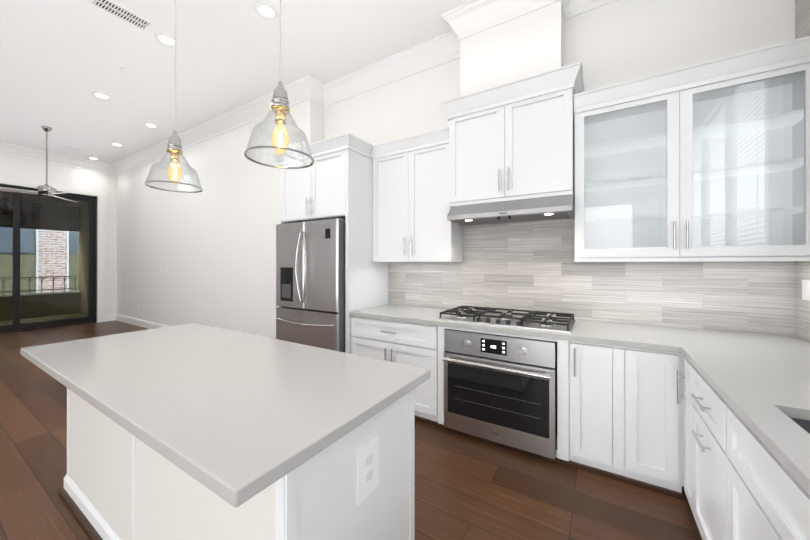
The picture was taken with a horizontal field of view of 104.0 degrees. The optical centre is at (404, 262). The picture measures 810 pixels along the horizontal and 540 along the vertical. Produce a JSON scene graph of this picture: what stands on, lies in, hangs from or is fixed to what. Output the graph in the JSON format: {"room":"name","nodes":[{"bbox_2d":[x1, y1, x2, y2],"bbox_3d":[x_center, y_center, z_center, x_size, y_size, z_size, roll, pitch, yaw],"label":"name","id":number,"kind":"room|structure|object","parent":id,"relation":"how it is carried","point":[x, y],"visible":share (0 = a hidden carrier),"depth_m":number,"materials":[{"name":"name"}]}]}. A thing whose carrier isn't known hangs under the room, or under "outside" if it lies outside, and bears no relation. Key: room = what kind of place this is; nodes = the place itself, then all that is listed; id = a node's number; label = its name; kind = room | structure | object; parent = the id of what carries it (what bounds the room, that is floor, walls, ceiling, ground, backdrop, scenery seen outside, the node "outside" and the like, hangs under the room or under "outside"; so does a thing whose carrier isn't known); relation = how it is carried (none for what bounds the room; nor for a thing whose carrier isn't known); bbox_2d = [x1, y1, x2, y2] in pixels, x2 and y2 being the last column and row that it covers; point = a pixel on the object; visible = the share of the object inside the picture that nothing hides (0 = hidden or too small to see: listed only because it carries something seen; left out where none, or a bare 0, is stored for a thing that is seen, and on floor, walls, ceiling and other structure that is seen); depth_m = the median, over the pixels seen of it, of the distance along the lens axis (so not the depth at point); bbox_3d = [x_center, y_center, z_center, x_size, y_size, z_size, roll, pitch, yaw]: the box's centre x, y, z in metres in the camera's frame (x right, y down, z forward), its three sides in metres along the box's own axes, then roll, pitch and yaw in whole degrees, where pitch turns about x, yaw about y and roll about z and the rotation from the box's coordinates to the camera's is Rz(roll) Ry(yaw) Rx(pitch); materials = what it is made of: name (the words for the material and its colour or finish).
{"room":"kitchen","nodes":[
{"label":"kitchen","id":0,"kind":"room"},
{"bbox_2d":[0,154,116,314],"bbox_3d":[-8.917,-0.487,5.141,0.200,3.800,6.450,0,0,32],"label":"wall","id":1,"kind":"structure","parent":0,"point":[12,167],"depth_m":7.47,"materials":[{"name":"white paint"}]},
{"bbox_2d":[0,184,96,332],"bbox_3d":[-8.344,-0.085,6.049,0.080,2.999,3.598,0,0,32],"label":"door","id":2,"kind":"structure","parent":1,"relation":"in","point":[17,325],"depth_m":6.93,"materials":[{"name":"black metal"}]},
{"bbox_2d":[0,142,111,173],"bbox_3d":[-8.723,-2.279,5.135,0.140,0.215,5.940,0,0,32],"label":"crown molding","id":3,"kind":"structure","parent":1,"relation":"attached to","point":[5,148],"depth_m":6.88,"materials":[{"name":"white paint"}]},
{"bbox_2d":[0,177,114,321],"bbox_3d":[-8.773,-0.152,5.162,0.022,3.130,6.180,0,0,32],"label":"door trim","id":4,"kind":"structure","parent":1,"relation":"attached to","point":[102,316],"depth_m":7.55,"materials":[{"name":"white paint"}]},
{"bbox_2d":[117,99,323,338],"bbox_3d":[-4.165,-0.485,6.258,7.110,3.800,0.450,0,0,32],"label":"wall","id":5,"kind":"structure","parent":0,"point":[212,245],"depth_m":5.52,"materials":[{"name":"white paint"}]},
{"bbox_2d":[115,314,167,328],"bbox_3d":[-4.203,1.340,6.005,6.908,0.150,0.017,0,0,32],"label":"baseboard","id":6,"kind":"structure","parent":5,"relation":"attached to","point":[142,323],"depth_m":7.09,"materials":[{"name":"white paint"}]},
{"bbox_2d":[106,301,232,326],"bbox_3d":[-5.017,0.985,6.400,5.107,0.120,0.200,0,0,32],"label":"outlet plates","id":7,"kind":"object","parent":5,"relation":"attached to","point":[168,312],"visible":1,"depth_m":6.34,"materials":[{"name":"white plastic"}]},
{"bbox_2d":[108,74,319,174],"bbox_3d":[-4.170,-2.278,5.930,7.050,0.215,0.160,0,0,32],"label":"crown molding","id":8,"kind":"structure","parent":5,"relation":"attached to","point":[305,88],"depth_m":5.11,"materials":[{"name":"white paint"}]},
{"bbox_2d":[0,0,471,163],"bbox_3d":[-3.908,-2.442,2.312,11.700,0.100,6.900,0,0,32],"label":"ceiling","id":9,"kind":"structure","parent":0,"point":[227,55],"depth_m":3.68,"materials":[{"name":"white paint"}]},
{"bbox_2d":[0,126,74,201],"bbox_3d":[-6.313,-1.776,5.458,1.224,1.219,1.168,0,0,32],"label":"fan","id":10,"kind":"object","parent":9,"relation":"hanging from","point":[46,190],"visible":1,"depth_m":5.52,"materials":[{"name":"silver metal"}]},
{"bbox_2d":[63,146,86,151],"bbox_3d":[-6.892,-2.378,6.614,0.140,0.011,0.320,0,0,32],"label":"ceiling vent","id":11,"kind":"object","parent":9,"relation":"in","point":[72,148],"visible":1,"depth_m":6.61,"materials":[{"name":"white metal"}]},
{"bbox_2d":[31,29,170,149],"bbox_3d":[-4.677,-2.385,4.953,3.355,0.003,1.965,0,0,32],"label":"panels","id":12,"kind":"object","parent":9,"relation":"attached to","point":[41,36],"visible":0.95,"depth_m":3.35,"materials":[{"name":"white paint"}]},
{"bbox_2d":[92,92,111,99],"bbox_3d":[-4.328,-2.384,4.523,0.210,0.007,0.210,0,0,32],"label":"recessed light","id":13,"kind":"object","parent":9,"relation":"in","point":[102,95],"visible":1,"depth_m":4.51,"materials":[{"name":"white paint"}]},
{"bbox_2d":[110,143,123,146],"bbox_3d":[-5.796,-2.380,6.371,0.210,0.007,0.210,0,0,32],"label":"recessed light","id":14,"kind":"object","parent":9,"relation":"in","point":[117,144],"visible":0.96,"depth_m":6.36,"materials":[{"name":"white paint"}]},
{"bbox_2d":[89,0,152,31],"bbox_3d":[-2.703,-2.384,3.025,0.200,0.011,0.420,0,0,32],"label":"ceiling vent","id":15,"kind":"object","parent":9,"relation":"in","point":[125,15],"visible":0.98,"depth_m":3.02,"materials":[{"name":"white metal"}]},
{"bbox_2d":[120,67,141,77],"bbox_3d":[-3.435,-2.385,3.971,0.210,0.005,0.210,0,0,32],"label":"round speaker","id":16,"kind":"object","parent":9,"relation":"attached to","point":[131,72],"visible":1,"depth_m":3.96},
{"bbox_2d":[143,123,158,127],"bbox_3d":[-4.403,-2.382,5.486,0.210,0.007,0.210,0,0,32],"label":"recessed light","id":17,"kind":"object","parent":9,"relation":"in","point":[151,125],"visible":1,"depth_m":5.49,"materials":[{"name":"white paint"}]},
{"bbox_2d":[154,33,178,46],"bbox_3d":[-2.549,-2.385,3.388,0.210,0.007,0.210,0,0,32],"label":"recessed light","id":18,"kind":"object","parent":9,"relation":"in","point":[165,39],"visible":0.96,"depth_m":3.38,"materials":[{"name":"white paint"}]},
{"bbox_2d":[144,0,202,192],"bbox_3d":[-1.333,-1.414,1.835,0.273,1.956,0.273,0,0,32],"label":"pendant light","id":19,"kind":"object","parent":9,"relation":"hanging from","point":[174,148],"visible":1,"depth_m":1.82,"materials":[{"name":"clear glass"}]},
{"bbox_2d":[255,2,278,19],"bbox_3d":[-1.309,-2.386,2.998,0.210,0.007,0.210,0,0,32],"label":"recessed light","id":20,"kind":"object","parent":9,"relation":"in","point":[266,10],"visible":1,"depth_m":2.99,"materials":[{"name":"white paint"}]},
{"bbox_2d":[244,0,313,168],"bbox_3d":[-0.525,-1.415,1.336,0.273,1.956,0.273,0,0,32],"label":"pendant light","id":21,"kind":"object","parent":9,"relation":"hanging from","point":[280,109],"visible":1,"depth_m":1.31,"materials":[{"name":"clear glass"}]},
{"bbox_2d":[0,320,697,539],"bbox_3d":[-3.908,1.458,2.305,11.700,0.100,6.900,0,0,32],"label":"floor","id":22,"kind":"structure","parent":0,"point":[469,488],"depth_m":1.98,"materials":[{"name":"brown wood"}]},
{"bbox_2d":[58,388,414,539],"bbox_3d":[-1.017,0.970,1.706,2.122,0.874,0.772,0,0,32],"label":"kitchen island","id":23,"kind":"object","parent":22,"relation":"on","point":[122,483],"visible":0.46,"depth_m":1.25,"materials":[{"name":"white paint"}]},
{"bbox_2d":[21,323,430,507],"bbox_3d":[-1.054,0.512,1.647,2.190,0.040,0.920,0,0,32],"label":"island countertop","id":24,"kind":"structure","parent":23,"relation":"on","point":[235,419],"depth_m":1.21,"materials":[{"name":"stone"}]},
{"bbox_2d":[276,218,344,352],"bbox_3d":[-0.901,0.483,3.721,0.983,1.855,0.871,0,0,32],"label":"refrigerator","id":25,"kind":"object","parent":22,"relation":"on","point":[310,279],"visible":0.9,"depth_m":3.35,"materials":[{"name":"grey metal"}]},
{"bbox_2d":[272,133,387,353],"bbox_3d":[-0.868,0.061,3.778,1.205,2.700,0.769,0,0,32],"label":"surround","id":26,"kind":"object","parent":22,"relation":"on","point":[334,180],"visible":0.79,"depth_m":3.41,"materials":[{"name":"white paint"}]},
{"bbox_2d":[351,316,474,428],"bbox_3d":[0.068,0.974,3.248,1.050,0.872,0.684,0,0,32],"label":"base cabinet","id":27,"kind":"object","parent":22,"relation":"on","point":[407,343],"depth_m":2.84,"materials":[{"name":"white paint"}]},
{"bbox_2d":[555,339,626,482],"bbox_3d":[1.417,0.972,2.414,0.389,0.872,0.684,0,0,32],"label":"base cabinet","id":28,"kind":"object","parent":22,"relation":"on","point":[591,377],"depth_m":2.12,"materials":[{"name":"white paint"}]},
{"bbox_2d":[443,329,556,458],"bbox_3d":[0.843,0.965,2.680,0.842,0.804,0.748,0,0,32],"label":"oven","id":29,"kind":"object","parent":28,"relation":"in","point":[501,389],"visible":1,"depth_m":2.39,"materials":[{"name":"grey metal"}]},
{"bbox_2d":[349,304,676,352],"bbox_3d":[0.701,0.514,2.846,2.550,0.040,0.706,0,0,32],"label":"countertop","id":30,"kind":"structure","parent":28,"relation":"on","point":[649,337],"depth_m":2.38,"materials":[{"name":"stone"}]},
{"bbox_2d":[437,305,575,332],"bbox_3d":[0.871,0.461,2.730,1.035,0.064,0.565,0,0,32],"label":"cooktop","id":31,"kind":"object","parent":30,"relation":"in","point":[529,320],"visible":1,"depth_m":2.62,"materials":[{"name":"silver metal"}]},
{"bbox_2d":[627,347,678,498],"bbox_3d":[1.684,0.972,2.249,0.367,0.872,0.684,0,0,32],"label":"base cabinet","id":32,"kind":"object","parent":22,"relation":"on","point":[670,424],"depth_m":1.95,"materials":[{"name":"white paint"}]},
{"bbox_2d":[679,353,686,507],"bbox_3d":[1.844,0.971,1.547,0.684,0.872,0.272,0,0,32],"label":"base cabinet","id":33,"kind":"object","parent":22,"relation":"on","point":[682,360],"depth_m":1.89,"materials":[{"name":"white paint"}]},
{"bbox_2d":[687,360,809,539],"bbox_3d":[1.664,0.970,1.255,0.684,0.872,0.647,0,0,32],"label":"base cabinet","id":34,"kind":"object","parent":22,"relation":"on","point":[737,489],"depth_m":1.17,"materials":[{"name":"white paint"}]},
{"bbox_2d":[661,326,809,495],"bbox_3d":[1.347,0.511,0.755,0.700,0.040,3.586,0,0,32],"label":"countertop","id":35,"kind":"structure","parent":34,"relation":"on","point":[759,384],"depth_m":1.33,"materials":[{"name":"stone"}]},
{"bbox_2d":[789,417,809,433],"bbox_3d":[1.268,0.649,0.629,0.494,0.234,0.854,0,0,32],"label":"sink basin","id":36,"kind":"object","parent":35,"relation":"in","point":[804,425],"depth_m":1.07,"materials":[{"name":"grey metal"}]},
{"bbox_2d":[460,1,563,96],"bbox_3d":[0.980,-1.906,2.963,0.890,0.970,0.250,0,0,32],"label":"range hood chimney","id":37,"kind":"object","parent":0,"point":[526,45],"depth_m":2.82,"materials":[{"name":"white paint"}]},
{"bbox_2d":[436,0,571,47],"bbox_3d":[0.883,-2.283,2.806,1.170,0.215,0.160,0,0,32],"label":"crown molding","id":38,"kind":"structure","parent":37,"relation":"attached to","point":[468,19],"depth_m":2.92,"materials":[{"name":"white paint"}]},
{"bbox_2d":[324,0,795,336],"bbox_3d":[0.874,-0.490,3.284,4.590,3.800,0.212,0,0,32],"label":"wall","id":39,"kind":"structure","parent":0,"point":[530,265],"depth_m":2.66,"materials":[{"name":"white paint"}]},
{"bbox_2d":[313,37,459,106],"bbox_3d":[-0.275,-2.282,3.786,2.110,0.215,0.170,0,0,32],"label":"crown molding","id":40,"kind":"structure","parent":39,"relation":"attached to","point":[429,54],"depth_m":3.76,"materials":[{"name":"white paint"}]},
{"bbox_2d":[372,140,462,261],"bbox_3d":[0.123,-0.600,3.435,0.950,1.180,0.316,0,0,32],"label":"upper cabinet","id":41,"kind":"object","parent":39,"relation":"attached to","point":[411,224],"depth_m":3.27,"materials":[{"name":"white paint"}]},
{"bbox_2d":[447,194,574,224],"bbox_3d":[0.940,-0.447,2.825,1.009,0.168,0.490,0,0,32],"label":"range hood","id":42,"kind":"object","parent":39,"relation":"attached to","point":[544,208],"visible":0.98,"depth_m":2.65,"materials":[{"name":"silver metal"}]},
{"bbox_2d":[447,80,578,207],"bbox_3d":[0.957,-0.964,2.888,1.040,0.855,0.371,0,0,32],"label":"upper cabinet","id":43,"kind":"object","parent":39,"relation":"attached to","point":[526,146],"depth_m":2.69,"materials":[{"name":"white paint"}]},
{"bbox_2d":[562,0,617,19],"bbox_3d":[1.898,-2.284,2.443,1.220,0.215,0.170,0,0,32],"label":"crown molding","id":44,"kind":"structure","parent":39,"relation":"attached to","point":[577,7],"depth_m":2.74,"materials":[{"name":"white paint"}]},
{"bbox_2d":[795,0,809,342],"bbox_3d":[0.925,-0.497,-0.797,0.212,3.800,6.700,0,0,32],"label":"wall","id":45,"kind":"structure","parent":0,"point":[802,18],"depth_m":2.03,"materials":[{"name":"white paint"}]},
{"bbox_2d":[802,280,809,300],"bbox_3d":[2.508,0.170,1.974,0.009,0.123,0.080,0,0,32],"label":"switch plate","id":46,"kind":"object","parent":45,"relation":"attached to","point":[805,289],"depth_m":1.98,"materials":[{"name":"white plastic"}]},
{"label":"outside","id":47,"kind":"structure","parent":0,"visible":0},
{"bbox_2d":[0,191,87,325],"bbox_3d":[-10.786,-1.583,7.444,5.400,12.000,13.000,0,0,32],"label":"door glass","id":48,"kind":"object","parent":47,"point":[53,275],"depth_m":8.86,"materials":[{"name":"clear glass"}]}
]}

